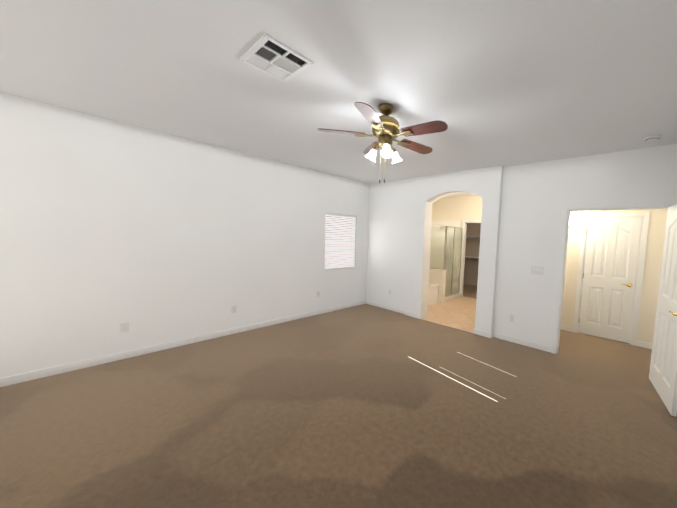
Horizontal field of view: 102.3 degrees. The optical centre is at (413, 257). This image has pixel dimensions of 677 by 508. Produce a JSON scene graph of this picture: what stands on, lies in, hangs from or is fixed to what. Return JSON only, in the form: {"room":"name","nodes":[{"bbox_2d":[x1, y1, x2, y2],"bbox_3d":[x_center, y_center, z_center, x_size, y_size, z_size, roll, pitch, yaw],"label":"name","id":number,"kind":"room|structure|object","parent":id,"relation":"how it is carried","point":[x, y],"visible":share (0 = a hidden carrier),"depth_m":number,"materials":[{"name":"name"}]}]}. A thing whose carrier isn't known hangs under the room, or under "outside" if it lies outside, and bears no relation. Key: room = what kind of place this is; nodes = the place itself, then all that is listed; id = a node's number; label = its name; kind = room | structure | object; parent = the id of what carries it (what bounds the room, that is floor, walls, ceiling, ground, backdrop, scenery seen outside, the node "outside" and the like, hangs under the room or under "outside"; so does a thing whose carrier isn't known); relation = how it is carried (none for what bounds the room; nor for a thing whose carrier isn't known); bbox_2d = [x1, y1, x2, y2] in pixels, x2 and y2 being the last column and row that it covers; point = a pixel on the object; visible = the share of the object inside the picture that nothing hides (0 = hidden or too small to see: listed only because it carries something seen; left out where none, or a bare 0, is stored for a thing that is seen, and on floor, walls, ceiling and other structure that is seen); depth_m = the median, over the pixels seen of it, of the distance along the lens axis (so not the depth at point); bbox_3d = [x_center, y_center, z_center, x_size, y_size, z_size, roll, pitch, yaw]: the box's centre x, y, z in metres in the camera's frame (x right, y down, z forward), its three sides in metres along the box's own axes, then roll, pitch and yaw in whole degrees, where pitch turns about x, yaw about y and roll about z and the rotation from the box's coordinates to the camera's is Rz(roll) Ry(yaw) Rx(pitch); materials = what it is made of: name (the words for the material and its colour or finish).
{"room":"empty bedroom","nodes":[
{"label":"empty bedroom","id":0,"kind":"room"},
{"bbox_2d":[0,92,368,377],"bbox_3d":[-1.235,-0.302,5.947,0.150,2.740,9.500,6,6,37],"label":"wall","id":1,"kind":"structure","parent":0,"point":[150,236],"depth_m":3.19,"materials":[{"name":"paint"}]},
{"bbox_2d":[120,322,128,332],"bbox_3d":[-3.413,0.824,3.129,0.008,0.114,0.070,6,6,37],"label":"electrical outlet","id":2,"kind":"object","parent":1,"relation":"attached to","point":[124,327],"visible":1,"depth_m":3.12,"materials":[{"name":"white plastic"}]},
{"bbox_2d":[232,305,236,312],"bbox_3d":[-2.722,0.783,4.022,0.008,0.114,0.070,6,6,37],"label":"electrical outlet","id":3,"kind":"object","parent":1,"relation":"attached to","point":[234,309],"visible":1,"depth_m":4.02,"materials":[{"name":"white plastic"}]},
{"bbox_2d":[325,218,355,269],"bbox_3d":[-1.529,-0.337,5.525,0.132,1.130,0.785,6,6,37],"label":"window","id":4,"kind":"structure","parent":1,"relation":"in","point":[340,268],"depth_m":5.51,"materials":[{"name":"white"}]},
{"bbox_2d":[325,213,355,268],"bbox_3d":[-1.510,-0.342,5.510,0.050,1.112,0.773,6,6,37],"label":"window blind","id":5,"kind":"object","parent":4,"relation":"attached to","point":[337,255],"visible":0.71,"depth_m":5.50,"materials":[{"name":"white plastic"}]},
{"bbox_2d":[0,304,676,507],"bbox_3d":[-0.077,1.353,3.231,5.240,0.050,6.200,6,6,37],"label":"floor carpet","id":6,"kind":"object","parent":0,"point":[365,406],"visible":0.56,"depth_m":2.19,"materials":[{"name":"brown carpet"}]},
{"bbox_2d":[0,0,676,197],"bbox_3d":[0.953,-1.516,4.201,5.540,0.120,9.500,6,6,37],"label":"ceiling","id":7,"kind":"structure","parent":0,"point":[493,83],"depth_m":1.93,"materials":[{"name":"paint"}]},
{"bbox_2d":[240,33,313,81],"bbox_3d":[-0.930,-1.340,1.802,0.395,0.015,0.310,6,6,37],"label":"ceiling vent","id":8,"kind":"object","parent":7,"relation":"in","point":[266,53],"visible":1,"depth_m":1.78,"materials":[{"name":"silver metal"}]},
{"bbox_2d":[317,102,447,182],"bbox_3d":[-0.220,-1.023,2.421,1.134,0.685,1.134,6,6,37],"label":"ceiling fan","id":9,"kind":"object","parent":7,"relation":"hanging from","point":[386,129],"visible":1,"depth_m":2.32,"materials":[{"name":"brown wood"}]},
{"bbox_2d":[644,135,660,141],"bbox_3d":[2.544,-1.265,2.815,0.136,0.040,0.136,6,6,37],"label":"smoke detector","id":10,"kind":"object","parent":7,"relation":"attached to","point":[652,138],"visible":1,"depth_m":2.78,"materials":[{"name":"white plastic"}]},
{"bbox_2d":[366,178,410,309],"bbox_3d":[-0.520,-0.258,5.738,1.240,2.740,0.120,6,6,37],"label":"wall","id":11,"kind":"structure","parent":0,"point":[388,232],"depth_m":5.66,"materials":[{"name":"paint"}]},
{"bbox_2d":[422,294,475,332],"bbox_3d":[0.782,1.155,6.250,2.900,0.052,2.520,6,6,37],"label":"floor","id":12,"kind":"structure","parent":0,"point":[459,313],"depth_m":5.60,"materials":[{"name":"beige tile"}]},
{"bbox_2d":[428,283,438,304],"bbox_3d":[-0.133,0.781,6.447,1.130,0.588,1.020,6,6,37],"label":"bathtub","id":13,"kind":"object","parent":12,"relation":"on","point":[433,294],"visible":0.04,"depth_m":6.35,"materials":[{"name":"white ceramic"}]},
{"bbox_2d":[429,268,446,302],"bbox_3d":[0.274,0.650,6.867,1.243,0.817,0.130,6,6,37],"label":"divider","id":14,"kind":"object","parent":12,"relation":"on","point":[437,276],"visible":0.37,"depth_m":6.52,"materials":[{"name":"tile"}]},
{"bbox_2d":[430,220,462,301],"bbox_3d":[0.588,-0.005,7.200,1.234,2.097,0.968,6,6,37],"label":"shower enclosure","id":15,"kind":"object","parent":12,"relation":"on","point":[445,245],"visible":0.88,"depth_m":7.41,"materials":[{"name":"clear glass"}]},
{"bbox_2d":[406,166,502,332],"bbox_3d":[0.681,-0.139,4.827,1.785,2.740,0.240,6,6,37],"label":"wall","id":16,"kind":"structure","parent":0,"point":[427,191],"depth_m":4.54,"materials":[{"name":"paint"}]},
{"bbox_2d":[432,195,481,292],"bbox_3d":[1.578,-0.277,7.100,2.900,2.740,0.100,6,6,37],"label":"wall","id":17,"kind":"structure","parent":0,"point":[462,208],"depth_m":7.26,"materials":[{"name":"paint"}]},
{"bbox_2d":[459,220,480,296],"bbox_3d":[1.695,0.053,7.015,0.920,2.105,0.116,6,6,37],"label":"door frame","id":18,"kind":"structure","parent":17,"relation":"attached to","point":[464,224],"depth_m":7.22,"materials":[{"name":"white wood"}]},
{"bbox_2d":[463,284,476,298],"bbox_3d":[2.139,1.076,8.005,2.900,0.050,1.920,6,6,37],"label":"floor","id":19,"kind":"structure","parent":0,"point":[470,291],"depth_m":8.13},
{"bbox_2d":[464,223,480,285],"bbox_3d":[2.875,-0.346,8.681,3.020,2.740,0.150,6,6,37],"label":"wall","id":20,"kind":"structure","parent":0,"point":[471,266],"depth_m":9.22,"materials":[{"name":"paint"}]},
{"bbox_2d":[465,235,479,259],"bbox_3d":[2.673,-0.285,8.523,2.898,0.814,0.349,6,6,37],"label":"shelf","id":21,"kind":"object","parent":20,"relation":"attached to","point":[473,237],"depth_m":9.01,"materials":[{"name":"white"}]},
{"bbox_2d":[493,144,676,346],"bbox_3d":[2.274,0.017,3.628,2.215,2.740,0.120,6,6,37],"label":"wall","id":22,"kind":"structure","parent":0,"point":[536,197],"depth_m":3.82,"materials":[{"name":"paint"}]},
{"bbox_2d":[0,300,550,386],"bbox_3d":[-0.442,1.307,2.751,5.240,0.085,5.000,6,6,37],"label":"baseboard","id":23,"kind":"structure","parent":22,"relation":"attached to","point":[29,376],"depth_m":3.69,"materials":[{"name":"white wood"}]},
{"bbox_2d":[509,314,513,321],"bbox_3d":[1.548,0.949,4.151,0.070,0.114,0.008,6,6,37],"label":"electrical outlet","id":24,"kind":"object","parent":22,"relation":"attached to","point":[511,318],"visible":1,"depth_m":4.15,"materials":[{"name":"white plastic"}]},
{"bbox_2d":[531,266,543,274],"bbox_3d":[1.829,0.186,3.898,0.170,0.116,0.009,6,6,37],"label":"switch plate","id":25,"kind":"object","parent":22,"relation":"attached to","point":[537,270],"visible":1,"depth_m":3.89,"materials":[{"name":"white plastic"}]},
{"bbox_2d":[551,201,676,353],"bbox_3d":[2.531,0.361,3.435,1.160,2.105,0.136,6,6,37],"label":"door frame","id":26,"kind":"structure","parent":22,"relation":"attached to","point":[567,209],"depth_m":3.66,"materials":[{"name":"white wood"}]},
{"bbox_2d":[649,204,676,416],"bbox_3d":[2.690,0.453,2.723,0.179,2.020,0.805,6,6,37],"label":"entry door","id":27,"kind":"structure","parent":22,"relation":"in","point":[663,372],"depth_m":2.78,"materials":[{"name":"white wood"}]},
{"bbox_2d":[561,209,667,343],"bbox_3d":[3.069,-0.029,4.656,2.215,2.740,0.200,6,6,37],"label":"wall","id":28,"kind":"structure","parent":0,"point":[652,270],"depth_m":4.12,"materials":[{"name":"paint"}]},
{"bbox_2d":[560,325,572,331],"bbox_3d":[2.480,1.250,5.035,0.965,0.085,0.012,6,6,37],"label":"baseboard","id":29,"kind":"structure","parent":28,"relation":"attached to","point":[566,328],"depth_m":4.80,"materials":[{"name":"white wood"}]},
{"bbox_2d":[578,218,641,342],"bbox_3d":[3.262,0.345,4.425,0.716,2.020,0.141,6,6,37],"label":"door","id":30,"kind":"structure","parent":28,"relation":"in","point":[610,273],"depth_m":4.40,"materials":[{"name":"white wood"}]},
{"bbox_2d":[573,212,649,345],"bbox_3d":[3.283,0.314,4.445,0.864,2.105,0.136,6,6,37],"label":"door frame","id":31,"kind":"structure","parent":28,"relation":"attached to","point":[644,216],"depth_m":4.23,"materials":[{"name":"white wood"}]},
{"bbox_2d":[636,340,651,348],"bbox_3d":[3.680,1.369,4.114,0.321,0.085,0.012,6,6,37],"label":"baseboard","id":32,"kind":"structure","parent":28,"relation":"attached to","point":[638,343],"depth_m":4.15,"materials":[{"name":"white wood"}]}
]}

